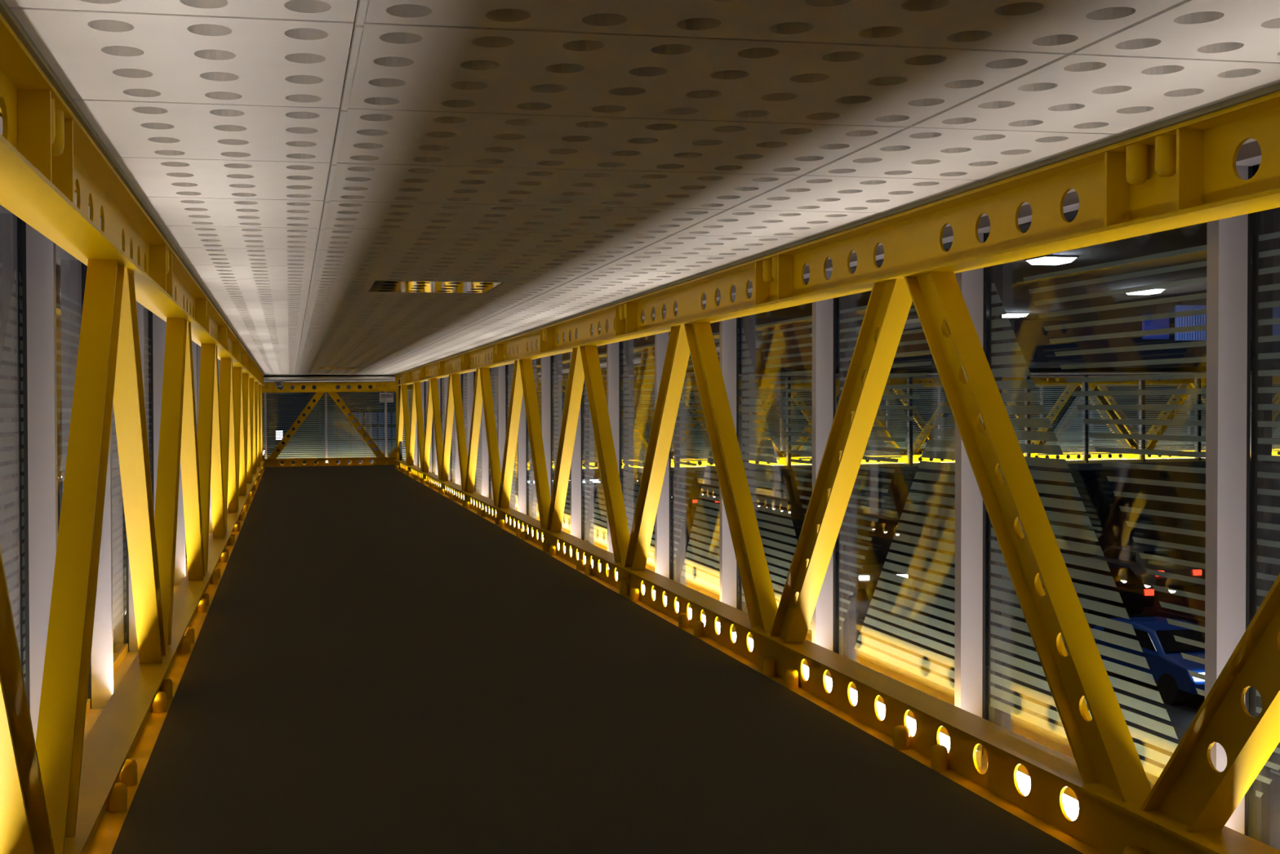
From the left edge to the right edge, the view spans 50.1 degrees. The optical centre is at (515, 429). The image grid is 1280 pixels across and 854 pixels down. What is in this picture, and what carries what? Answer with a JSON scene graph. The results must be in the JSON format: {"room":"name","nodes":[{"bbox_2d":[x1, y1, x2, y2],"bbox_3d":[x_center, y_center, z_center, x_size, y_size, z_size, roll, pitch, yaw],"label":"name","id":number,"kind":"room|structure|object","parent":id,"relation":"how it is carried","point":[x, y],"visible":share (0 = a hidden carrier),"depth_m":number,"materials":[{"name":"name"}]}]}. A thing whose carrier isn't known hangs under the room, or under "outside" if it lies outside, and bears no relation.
{"room":"enclosed pedestrian bridge","nodes":[
{"label":"enclosed pedestrian bridge","id":0,"kind":"room"},
{"bbox_2d":[0,111,220,742],"bbox_3d":[-2.995,0.237,13.046,0.490,2.467,38.454,0,1,-9],"label":"window frame","id":1,"kind":"structure","parent":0,"point":[38,251],"depth_m":5.11,"materials":[{"name":"white metal"}]},
{"bbox_2d":[0,262,19,651],"bbox_3d":[-1.728,0.283,4.335,0.020,2.154,1.562,0,1,-9],"label":"window","id":2,"kind":"structure","parent":1,"relation":"in","point":[6,398],"depth_m":4.96,"materials":[{"name":"clear glass"}]},
{"bbox_2d":[19,271,80,684],"bbox_3d":[-1.992,0.260,5.913,0.020,2.154,1.562,0,1,-9],"label":"window","id":3,"kind":"structure","parent":1,"relation":"in","point":[59,305],"depth_m":6.02,"materials":[{"name":"clear glass"}]},
{"bbox_2d":[82,304,126,661],"bbox_3d":[-2.255,0.236,7.491,0.020,2.154,1.562,0,1,-9],"label":"window","id":4,"kind":"structure","parent":1,"relation":"in","point":[118,524],"depth_m":7.88,"materials":[{"name":"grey glass"}]},
{"bbox_2d":[0,12,264,853],"bbox_3d":[-2.851,0.128,13.082,0.179,2.248,38.427,0,1,-9],"label":"truss","id":5,"kind":"object","parent":1,"relation":"attached to","point":[61,793],"visible":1,"depth_m":4.82,"materials":[{"name":"yellow metal"}]},
{"bbox_2d":[0,0,264,374],"bbox_3d":[-2.773,-1.005,13.064,0.045,0.016,38.400,0,1,-9],"label":"trim","id":6,"kind":"structure","parent":1,"relation":"attached to","point":[5,11],"depth_m":3.80,"materials":[{"name":"metal"}]},
{"bbox_2d":[144,306,151,482],"bbox_3d":[-2.519,0.212,9.069,0.020,2.154,1.562,0,1,-9],"label":"window","id":7,"kind":"structure","parent":1,"relation":"in","point":[147,313],"depth_m":9.64,"materials":[{"name":"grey glass"}]},
{"bbox_2d":[111,467,1083,853],"bbox_3d":[-1.380,1.340,14.143,3.187,0.262,40.000,0,1,-9],"label":"floor","id":8,"kind":"structure","parent":0,"point":[376,664],"depth_m":6.10,"materials":[{"name":"carpet"}]},
{"bbox_2d":[4,0,1279,382],"bbox_3d":[11.064,-1.137,17.483,35.200,0.285,42.562,0,1,-9],"label":"ceiling","id":9,"kind":"structure","parent":0,"point":[574,157],"depth_m":3.92,"materials":[{"name":"grey metal"}]},
{"bbox_2d":[273,381,284,388],"bbox_3d":[-6.151,-1.149,35.296,0.262,0.190,0.262,0,1,-9],"label":"security camera","id":10,"kind":"object","parent":9,"relation":"attached to","point":[278,384],"visible":1,"depth_m":35.22,"materials":[{"name":"grey plastic"}]},
{"bbox_2d":[316,367,358,368],"bbox_3d":[-3.567,-1.261,27.227,0.826,0.061,0.832,0,1,-9],"label":"ceiling vent","id":11,"kind":"object","parent":9,"relation":"in","point":[317,367],"visible":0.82,"depth_m":27.12,"materials":[{"name":"metal"}]},
{"bbox_2d":[370,280,501,293],"bbox_3d":[-0.552,-0.990,9.175,0.826,0.061,0.832,0,1,-9],"label":"ceiling vent","id":12,"kind":"object","parent":9,"relation":"in","point":[378,286],"visible":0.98,"depth_m":9.15,"materials":[{"name":"metal"}]},
{"bbox_2d":[264,384,1191,462],"bbox_3d":[7.557,-0.183,38.478,35.255,2.467,0.490,-1,1,-9],"label":"wall","id":13,"kind":"structure","parent":0,"point":[938,426],"depth_m":37.48,"materials":[{"name":"white metal"}]},
{"bbox_2d":[262,393,265,457],"bbox_3d":[-7.465,-0.082,36.158,1.562,2.154,0.020,-1,1,-9],"label":"window","id":14,"kind":"structure","parent":13,"relation":"in","point":[263,393],"depth_m":36.29,"materials":[{"name":"clear glass"}]},
{"bbox_2d":[266,392,325,457],"bbox_3d":[-5.887,-0.102,36.422,1.562,2.154,0.020,-1,1,-9],"label":"window","id":15,"kind":"structure","parent":13,"relation":"in","point":[318,402],"depth_m":36.46,"materials":[{"name":"clear glass"}]},
{"bbox_2d":[327,384,385,457],"bbox_3d":[-4.309,-0.122,36.685,1.562,2.154,0.020,-1,1,-9],"label":"window","id":16,"kind":"structure","parent":13,"relation":"in","point":[328,397],"depth_m":36.67,"materials":[{"name":"clear glass"}]},
{"bbox_2d":[386,392,405,455],"bbox_3d":[-2.731,-0.141,36.948,1.562,2.154,0.020,-1,1,-9],"label":"window","id":17,"kind":"structure","parent":13,"relation":"in","point":[403,454],"depth_m":36.85,"materials":[{"name":"clear glass"}]},
{"bbox_2d":[506,395,559,453],"bbox_3d":[0.425,-0.181,37.474,1.562,2.154,0.020,-1,1,-9],"label":"window","id":18,"kind":"structure","parent":13,"relation":"in","point":[507,395],"depth_m":37.52,"materials":[{"name":"clear glass"}]},
{"bbox_2d":[561,392,596,453],"bbox_3d":[2.003,-0.201,37.738,1.562,2.154,0.020,-1,1,-9],"label":"window","id":19,"kind":"structure","parent":13,"relation":"in","point":[562,393],"depth_m":37.73,"materials":[{"name":"clear glass"}]},
{"bbox_2d":[620,394,654,452],"bbox_3d":[3.581,-0.221,38.001,1.562,2.154,0.020,-1,1,-9],"label":"window","id":20,"kind":"structure","parent":13,"relation":"in","point":[646,439],"depth_m":38.00,"materials":[{"name":"clear glass"}]},
{"bbox_2d":[673,397,710,451],"bbox_3d":[5.159,-0.241,38.264,1.562,2.154,0.020,-1,1,-9],"label":"window","id":21,"kind":"structure","parent":13,"relation":"in","point":[695,424],"depth_m":38.23,"materials":[{"name":"clear glass"}]},
{"bbox_2d":[738,389,779,450],"bbox_3d":[6.737,-0.261,38.527,1.562,2.154,0.020,-1,1,-9],"label":"window","id":22,"kind":"structure","parent":13,"relation":"in","point":[774,440],"depth_m":38.63,"materials":[{"name":"clear glass"}]},
{"bbox_2d":[262,376,1279,466],"bbox_3d":[7.594,-0.289,38.332,35.242,2.494,0.179,0,1,-9],"label":"truss","id":23,"kind":"object","parent":13,"relation":"attached to","point":[322,387],"visible":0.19,"depth_m":36.42,"materials":[{"name":"yellow metal"}]},
{"bbox_2d":[379,392,393,402],"bbox_3d":[-3.459,-0.869,36.374,0.368,0.278,0.015,0,1,-9],"label":"wall sign","id":24,"kind":"object","parent":23,"relation":"hanging from","point":[384,397],"visible":1,"depth_m":36.37,"materials":[{"name":"grey metal"}]},
{"bbox_2d":[782,392,812,449],"bbox_3d":[8.315,-0.281,38.791,1.562,2.154,0.020,-1,1,-9],"label":"window","id":25,"kind":"structure","parent":13,"relation":"in","point":[809,437],"depth_m":38.75,"materials":[{"name":"clear glass"}]},
{"bbox_2d":[836,394,885,446],"bbox_3d":[9.893,-0.300,39.054,1.562,2.154,0.020,-1,1,-9],"label":"window","id":26,"kind":"structure","parent":13,"relation":"in","point":[882,420],"depth_m":39.16,"materials":[{"name":"clear glass"}]},
{"bbox_2d":[888,388,937,448],"bbox_3d":[11.471,-0.320,39.317,1.562,2.154,0.020,-1,1,-9],"label":"window","id":27,"kind":"structure","parent":13,"relation":"in","point":[890,411],"depth_m":39.30,"materials":[{"name":"clear glass"}]},
{"bbox_2d":[1008,391,1039,444],"bbox_3d":[14.628,-0.360,39.843,1.562,2.154,0.020,-1,1,-9],"label":"window","id":28,"kind":"structure","parent":13,"relation":"in","point":[1018,429],"depth_m":39.88,"materials":[{"name":"clear glass"}]},
{"bbox_2d":[1043,386,1088,445],"bbox_3d":[16.206,-0.380,40.107,1.562,2.154,0.020,-1,1,-9],"label":"window","id":29,"kind":"structure","parent":13,"relation":"in","point":[1076,387],"depth_m":40.13,"materials":[{"name":"clear glass"}]},
{"bbox_2d":[1093,386,1137,444],"bbox_3d":[17.784,-0.400,40.370,1.562,2.154,0.020,-1,1,-9],"label":"window","id":30,"kind":"structure","parent":13,"relation":"in","point":[1109,387],"depth_m":40.37,"materials":[{"name":"clear glass"}]},
{"bbox_2d":[1145,387,1186,444],"bbox_3d":[19.362,-0.419,40.633,1.562,2.154,0.020,-1,1,-9],"label":"window","id":31,"kind":"structure","parent":13,"relation":"in","point":[1168,418],"depth_m":40.65,"materials":[{"name":"clear glass"}]},
{"bbox_2d":[1191,386,1206,443],"bbox_3d":[20.940,-0.439,40.896,1.562,2.154,0.020,-1,1,-9],"label":"window","id":32,"kind":"structure","parent":13,"relation":"in","point":[1205,386],"depth_m":40.86,"materials":[{"name":"clear glass"}]},
{"bbox_2d":[1271,397,1279,434],"bbox_3d":[22.518,-0.459,41.160,1.562,2.154,0.020,-1,1,-9],"label":"window","id":33,"kind":"structure","parent":13,"relation":"in","point":[1273,428],"depth_m":41.27,"materials":[{"name":"clear glass"}]},
{"bbox_2d":[264,451,1279,469],"bbox_3d":[7.938,0.924,36.279,35.200,0.406,4.020,0,1,-9],"label":"floor","id":34,"kind":"structure","parent":0,"point":[1068,456],"depth_m":35.61,"materials":[{"name":"metal"}]},
{"bbox_2d":[398,373,1279,481],"bbox_3d":[11.455,-0.156,34.563,28.855,2.468,0.490,-1,1,-9],"label":"railing","id":35,"kind":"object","parent":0,"point":[1084,464],"depth_m":34.59,"materials":[{"name":"white metal"}]},
{"bbox_2d":[401,390,412,458],"bbox_3d":[-1.929,-0.069,32.143,1.562,2.154,0.020,-1,1,-9],"label":"window","id":36,"kind":"structure","parent":35,"relation":"in","point":[407,390],"depth_m":32.02,"materials":[{"name":"clear glass"}]},
{"bbox_2d":[479,389,529,464],"bbox_3d":[-0.351,-0.089,32.406,1.562,2.154,0.020,-1,1,-9],"label":"window","id":37,"kind":"structure","parent":35,"relation":"in","point":[494,389],"depth_m":32.38,"materials":[{"name":"clear glass"}]},
{"bbox_2d":[536,388,598,463],"bbox_3d":[1.227,-0.109,32.669,1.562,2.154,0.020,-1,1,-9],"label":"window","id":38,"kind":"structure","parent":35,"relation":"in","point":[583,409],"depth_m":32.73,"materials":[{"name":"clear glass"}]},
{"bbox_2d":[605,387,654,462],"bbox_3d":[2.805,-0.129,32.932,1.562,2.154,0.020,-1,1,-9],"label":"window","id":39,"kind":"structure","parent":35,"relation":"in","point":[621,418],"depth_m":32.95,"materials":[{"name":"clear glass"}]},
{"bbox_2d":[671,387,713,467],"bbox_3d":[4.383,-0.149,33.196,1.562,2.154,0.020,-1,1,-9],"label":"window","id":40,"kind":"structure","parent":35,"relation":"in","point":[703,424],"depth_m":33.20,"materials":[{"name":"clear glass"}]},
{"bbox_2d":[671,465,784,467],"bbox_3d":[5.157,0.934,33.502,3.027,0.067,0.067,-1,1,-9],"label":"batten","id":41,"kind":"object","parent":35,"relation":"on","point":[775,465],"visible":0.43,"depth_m":33.36,"materials":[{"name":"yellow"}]},
{"bbox_2d":[738,386,788,459],"bbox_3d":[5.962,-0.169,33.459,1.562,2.154,0.020,-1,1,-9],"label":"window","id":42,"kind":"structure","parent":35,"relation":"in","point":[740,407],"depth_m":33.49,"materials":[{"name":"clear glass"}]},
{"bbox_2d":[791,386,839,466],"bbox_3d":[7.540,-0.189,33.722,1.562,2.154,0.020,-1,1,-9],"label":"window","id":43,"kind":"structure","parent":35,"relation":"in","point":[807,448],"depth_m":33.64,"materials":[{"name":"clear glass"}]},
{"bbox_2d":[406,375,1279,470],"bbox_3d":[11.524,-0.267,34.724,28.639,2.648,0.179,-1,1,-9],"label":"truss","id":44,"kind":"object","parent":35,"relation":"attached to","point":[762,382],"visible":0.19,"depth_m":34.51,"materials":[{"name":"yellow metal"}]},
{"bbox_2d":[791,462,905,466],"bbox_3d":[8.313,0.894,34.028,3.027,0.066,0.067,-1,1,-9],"label":"batten","id":45,"kind":"object","parent":35,"relation":"on","point":[889,463],"visible":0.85,"depth_m":34.11,"materials":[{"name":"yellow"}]},
{"bbox_2d":[862,388,910,464],"bbox_3d":[9.118,-0.208,33.985,1.562,2.154,0.020,-1,1,-9],"label":"window","id":46,"kind":"structure","parent":35,"relation":"in","point":[875,420],"depth_m":34.01,"materials":[{"name":"clear glass"}]},
{"bbox_2d":[912,386,955,457],"bbox_3d":[10.696,-0.228,34.248,1.562,2.154,0.020,-1,1,-9],"label":"window","id":47,"kind":"structure","parent":35,"relation":"in","point":[937,437],"depth_m":34.19,"materials":[{"name":"clear glass"}]},
{"bbox_2d":[1002,389,1027,442],"bbox_3d":[12.274,-0.248,34.512,1.562,2.154,0.020,-1,1,-9],"label":"window","id":48,"kind":"structure","parent":35,"relation":"in","point":[1002,389],"depth_m":34.59,"materials":[{"name":"clear glass"}]},
{"bbox_2d":[1030,376,1085,461],"bbox_3d":[13.852,-0.268,34.775,1.562,2.154,0.020,-1,1,-9],"label":"window","id":49,"kind":"structure","parent":35,"relation":"in","point":[1083,388],"depth_m":34.81,"materials":[{"name":"clear glass"}]},
{"bbox_2d":[1066,458,1137,461],"bbox_3d":[14.626,0.815,35.081,3.027,0.066,0.067,-1,1,-9],"label":"batten","id":50,"kind":"object","parent":35,"relation":"on","point":[1122,459],"visible":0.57,"depth_m":35.16,"materials":[{"name":"white"}]},
{"bbox_2d":[1088,384,1142,460],"bbox_3d":[15.430,-0.288,35.038,1.562,2.154,0.020,-1,1,-9],"label":"window","id":51,"kind":"structure","parent":35,"relation":"in","point":[1089,388],"depth_m":35.00,"materials":[{"name":"clear glass"}]},
{"bbox_2d":[1145,383,1197,459],"bbox_3d":[17.008,-0.308,35.301,1.562,2.154,0.020,-1,1,-9],"label":"window","id":52,"kind":"structure","parent":35,"relation":"in","point":[1189,397],"depth_m":35.33,"materials":[{"name":"clear glass"}]},
{"bbox_2d":[1145,457,1205,459],"bbox_3d":[17.782,0.775,35.608,3.027,0.067,0.067,-1,1,-9],"label":"batten","id":53,"kind":"object","parent":35,"relation":"on","point":[1168,458],"visible":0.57,"depth_m":35.48,"materials":[{"name":"white"}]},
{"bbox_2d":[1200,383,1251,452],"bbox_3d":[18.586,-0.328,35.565,1.562,2.154,0.020,-1,1,-9],"label":"window","id":54,"kind":"structure","parent":35,"relation":"in","point":[1202,397],"depth_m":35.45,"materials":[{"name":"clear glass"}]},
{"bbox_2d":[1271,385,1279,451],"bbox_3d":[20.164,-0.347,35.828,1.562,2.154,0.020,-1,1,-9],"label":"window","id":55,"kind":"structure","parent":35,"relation":"in","point":[1273,435],"depth_m":35.80,"materials":[{"name":"clear glass"}]},
{"bbox_2d":[407,137,1273,845],"bbox_3d":[0.492,0.218,13.628,0.490,2.467,38.454,0,1,-9],"label":"window frame","id":56,"kind":"structure","parent":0,"point":[1228,244],"depth_m":5.72,"materials":[{"name":"white metal"}]},
{"bbox_2d":[417,439,419,466],"bbox_3d":[-2.093,-0.117,30.226,0.020,2.154,1.562,0,1,-9],"label":"window","id":57,"kind":"structure","parent":56,"relation":"in","point":[418,439],"depth_m":30.93,"materials":[{"name":"clear glass"}]},
{"bbox_2d":[424,381,426,421],"bbox_3d":[-1.829,-0.093,28.648,0.020,2.154,1.562,0,1,-9],"label":"window","id":58,"kind":"structure","parent":56,"relation":"in","point":[425,382],"depth_m":29.22,"materials":[{"name":"clear glass"}]},
{"bbox_2d":[432,413,435,474],"bbox_3d":[-1.566,-0.069,27.070,0.020,2.154,1.562,0,1,-9],"label":"window","id":59,"kind":"structure","parent":56,"relation":"in","point":[433,432],"depth_m":27.63,"materials":[{"name":"clear glass"}]},
{"bbox_2d":[440,377,444,443],"bbox_3d":[-1.302,-0.046,25.492,0.020,2.154,1.562,0,1,-9],"label":"window","id":60,"kind":"structure","parent":56,"relation":"in","point":[442,379],"depth_m":25.98,"materials":[{"name":"clear glass"}]},
{"bbox_2d":[451,407,455,483],"bbox_3d":[-1.039,-0.022,23.914,0.020,2.154,1.562,0,1,-9],"label":"window","id":61,"kind":"structure","parent":56,"relation":"in","point":[453,437],"depth_m":24.32,"materials":[{"name":"clear glass"}]},
{"bbox_2d":[462,373,467,455],"bbox_3d":[-0.775,0.002,22.336,0.020,2.154,1.562,0,1,-9],"label":"window","id":62,"kind":"structure","parent":56,"relation":"in","point":[464,375],"depth_m":22.70,"materials":[{"name":"clear glass"}]},
{"bbox_2d":[474,370,490,493],"bbox_3d":[-0.512,0.025,20.758,0.020,2.154,1.562,0,1,-9],"label":"window","id":63,"kind":"structure","parent":56,"relation":"in","point":[477,478],"depth_m":21.18,"materials":[{"name":"clear glass"}]},
{"bbox_2d":[490,369,507,434],"bbox_3d":[-0.248,0.049,19.180,0.020,2.154,1.562,0,1,-9],"label":"window","id":64,"kind":"structure","parent":56,"relation":"in","point":[507,370],"depth_m":19.43,"materials":[{"name":"clear glass"}]},
{"bbox_2d":[507,368,528,505],"bbox_3d":[0.015,0.073,17.602,0.020,2.154,1.562,0,1,-9],"label":"window","id":65,"kind":"structure","parent":56,"relation":"in","point":[508,382],"depth_m":17.86,"materials":[{"name":"clear glass"}]},
{"bbox_2d":[506,516,543,537],"bbox_3d":[0.041,1.185,16.520,0.067,0.066,3.027,0,1,-9],"label":"batten","id":66,"kind":"object","parent":56,"relation":"on","point":[506,517],"visible":0.02,"depth_m":16.27,"materials":[{"name":"white"}]},
{"bbox_2d":[527,346,552,514],"bbox_3d":[0.279,0.097,16.024,0.020,2.154,1.562,0,1,-9],"label":"window","id":67,"kind":"structure","parent":56,"relation":"in","point":[535,495],"depth_m":16.23,"materials":[{"name":"clear glass"}]},
{"bbox_2d":[553,358,583,528],"bbox_3d":[0.542,0.120,14.446,0.020,2.154,1.562,0,1,-9],"label":"window","id":68,"kind":"structure","parent":56,"relation":"in","point":[568,491],"depth_m":14.84,"materials":[{"name":"clear glass"}]},
{"bbox_2d":[542,537,608,575],"bbox_3d":[0.568,1.232,13.364,0.067,0.066,3.027,0,1,-9],"label":"batten","id":69,"kind":"object","parent":56,"relation":"on","point":[543,537],"visible":0.02,"depth_m":12.87,"materials":[{"name":"white"}]},
{"bbox_2d":[558,542,608,571],"bbox_3d":[0.568,1.225,13.364,0.051,0.047,3.008,0,1,-9],"label":"diffuser","id":70,"kind":"object","parent":69,"relation":"attached to","point":[558,543],"depth_m":12.94,"materials":[{"name":"white plastic"}]},
{"bbox_2d":[584,332,622,543],"bbox_3d":[0.806,0.144,12.868,0.020,2.154,1.562,0,1,-9],"label":"window","id":71,"kind":"structure","parent":56,"relation":"in","point":[600,485],"depth_m":13.06,"materials":[{"name":"clear glass"}]},
{"bbox_2d":[622,316,671,564],"bbox_3d":[1.069,0.168,11.290,0.020,2.154,1.562,0,1,-9],"label":"window","id":72,"kind":"structure","parent":56,"relation":"in","point":[624,368],"depth_m":11.69,"materials":[{"name":"clear glass"}]},
{"bbox_2d":[615,571,719,634],"bbox_3d":[1.095,1.280,10.208,0.067,0.066,3.027,0,1,-9],"label":"batten","id":73,"kind":"object","parent":56,"relation":"on","point":[717,624],"visible":0.05,"depth_m":9.77,"materials":[{"name":"white"}]},
{"bbox_2d":[673,300,719,591],"bbox_3d":[1.333,0.191,9.712,0.020,2.154,1.562,0,1,-9],"label":"window","id":74,"kind":"structure","parent":56,"relation":"in","point":[710,460],"depth_m":9.81,"materials":[{"name":"clear glass"}]},
{"bbox_2d":[742,278,812,630],"bbox_3d":[1.596,0.215,8.134,0.020,2.154,1.562,0,1,-9],"label":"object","id":75,"kind":"structure","parent":56,"relation":"in","point":[744,353],"depth_m":8.31,"materials":[{"name":"clear glass"}]},
{"bbox_2d":[393,82,1279,375],"bbox_3d":[0.273,-1.022,13.572,0.064,0.016,38.400,0,1,-9],"label":"trim","id":76,"kind":"structure","parent":56,"relation":"attached to","point":[1273,88],"depth_m":4.84,"materials":[{"name":"metal"}]},
{"bbox_2d":[394,90,1279,853],"bbox_3d":[0.343,0.110,13.615,0.179,2.248,38.427,0,1,-9],"label":"truss","id":77,"kind":"object","parent":56,"relation":"attached to","point":[1184,174],"visible":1,"depth_m":5.38,"materials":[{"name":"yellow metal"}]},
{"bbox_2d":[731,631,981,767],"bbox_3d":[1.622,1.327,7.052,0.067,0.066,3.027,0,1,-9],"label":"batten","id":78,"kind":"object","parent":56,"relation":"on","point":[944,740],"visible":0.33,"depth_m":6.43,"materials":[{"name":"white"}]},
{"bbox_2d":[839,241,955,690],"bbox_3d":[1.860,0.239,6.556,0.020,2.154,1.562,0,1,-9],"label":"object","id":79,"kind":"structure","parent":56,"relation":"in","point":[942,409],"depth_m":6.44,"materials":[{"name":"clear glass"}]},
{"bbox_2d":[986,762,1079,820],"bbox_3d":[2.149,1.374,3.896,0.067,0.066,3.027,0,1,-9],"label":"batten","id":80,"kind":"object","parent":56,"relation":"on","point":[1070,805],"visible":0.04,"depth_m":4.92,"materials":[{"name":"white"}]},
{"bbox_2d":[1016,770,1079,819],"bbox_3d":[2.149,1.367,3.896,0.051,0.047,3.008,0,1,-9],"label":"diffuser","id":81,"kind":"object","parent":80,"relation":"attached to","point":[1070,805],"depth_m":4.92,"materials":[{"name":"white"}]},
{"bbox_2d":[987,210,1206,777],"bbox_3d":[2.123,0.262,4.978,0.020,2.154,1.562,0,1,-9],"label":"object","id":82,"kind":"structure","parent":56,"relation":"in","point":[1167,730],"depth_m":4.94,"materials":[{"name":"clear glass"}]},
{"bbox_2d":[1255,231,1279,797],"bbox_3d":[2.387,0.286,3.400,0.020,2.154,1.562,0,1,-9],"label":"window","id":83,"kind":"structure","parent":56,"relation":"in","point":[1273,235],"depth_m":4.11,"materials":[{"name":"clear glass"}]},
{"bbox_2d":[488,360,1279,375],"bbox_3d":[7.931,-1.615,36.236,35.200,0.390,5.038,0,1,-9],"label":"roof","id":84,"kind":"structure","parent":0,"point":[758,368],"depth_m":35.12,"materials":[{"name":"metal"}]},
{"label":"outside","id":85,"kind":"structure","parent":0,"visible":0},
{"bbox_2d":[0,428,1279,850],"bbox_3d":[2.596,3.698,178.946,320.000,0.163,416.000,0,1,-9],"label":"road","id":86,"kind":"structure","parent":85,"point":[1108,522],"depth_m":65.29,"materials":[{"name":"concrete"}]},
{"bbox_2d":[275,431,282,458],"bbox_3d":[-16.451,2.527,94.631,0.464,4.909,0.128,0,1,-9],"label":"street sign","id":87,"kind":"object","parent":86,"relation":"on","point":[277,434],"visible":0.43,"depth_m":94.54,"materials":[{"name":"white metal"}]},
{"bbox_2d":[319,410,405,464],"bbox_3d":[-15.492,1.103,143.391,10.240,6.240,6.496,0,1,-9],"label":"terminal building","id":88,"kind":"structure","parent":86,"relation":"on","point":[360,461],"depth_m":140.13,"materials":[{"name":"concrete"}]},
{"bbox_2d":[527,479,601,484],"bbox_3d":[3.797,3.976,114.419,6.720,1.280,1.600,0,1,-9],"label":"kiosk","id":89,"kind":"object","parent":86,"relation":"on","point":[594,481],"visible":0.05,"depth_m":114.07,"materials":[{"name":"concrete"}]},
{"bbox_2d":[671,487,719,513],"bbox_3d":[11.042,4.312,83.659,1.840,1.520,4.510,0,1,-9],"label":"car","id":90,"kind":"object","parent":86,"relation":"on","point":[694,495],"visible":0.54,"depth_m":82.08,"materials":[{"name":"black"}]},
{"bbox_2d":[835,545,907,596],"bbox_3d":[11.889,4.870,47.499,1.840,1.520,4.510,0,1,-9],"label":"car","id":91,"kind":"object","parent":86,"relation":"on","point":[873,564],"visible":0.46,"depth_m":45.97,"materials":[{"name":"brown metal"}]},
{"bbox_2d":[527,452,1250,591],"bbox_3d":[16.191,4.656,103.358,0.640,0.192,185.600,0,1,-9],"label":"kerb","id":92,"kind":"object","parent":86,"relation":"on","point":[884,519],"depth_m":75.69,"materials":[{"name":"concrete"}]},
{"bbox_2d":[1042,561,1154,614],"bbox_3d":[17.998,4.922,42.974,1.840,1.520,4.510,0,1,-9],"label":"car","id":93,"kind":"object","parent":86,"relation":"on","point":[1135,595],"visible":0.38,"depth_m":41.18,"materials":[{"name":"black metal"}]},
{"bbox_2d":[1088,545,1202,591],"bbox_3d":[21.889,4.836,47.840,1.840,1.520,4.510,0,1,-9],"label":"car","id":94,"kind":"object","parent":86,"relation":"on","point":[1128,556],"visible":0.47,"depth_m":46.39,"materials":[{"name":"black metal"}]},
{"bbox_2d":[1092,615,1249,704],"bbox_3d":[14.682,5.121,30.773,1.840,1.520,4.510,0,1,-9],"label":"car","id":95,"kind":"object","parent":86,"relation":"on","point":[1167,666],"visible":0.45,"depth_m":29.73,"materials":[{"name":"blue metal"}]},
{"bbox_3d":[13.676,1.429,25.018,0.320,9.088,0.320,0,1,-9],"label":"column","id":96,"kind":"structure","parent":86,"relation":"on","visible":0},
{"bbox_2d":[702,207,1279,321],"bbox_3d":[14.507,-3.415,31.249,22.496,0.624,21.120,0,1,-9],"label":"canopy","id":97,"kind":"object","parent":96,"relation":"on","point":[1054,260],"depth_m":28.75,"materials":[{"name":"white metal"}]},
{"bbox_2d":[1142,297,1168,338],"bbox_3d":[15.779,-2.743,33.564,0.672,1.019,0.160,0,1,-9],"label":"panel","id":98,"kind":"object","parent":97,"relation":"hanging from","point":[1162,323],"visible":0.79,"depth_m":33.50,"materials":[{"name":"metal"}]},
{"bbox_2d":[1174,301,1279,340],"bbox_3d":[17.854,-2.735,33.807,3.200,1.054,0.173,0,1,-9],"label":"corrugated panel","id":99,"kind":"object","parent":97,"relation":"hanging from","point":[1194,320],"visible":0.34,"depth_m":33.56,"materials":[{"name":"metal"}]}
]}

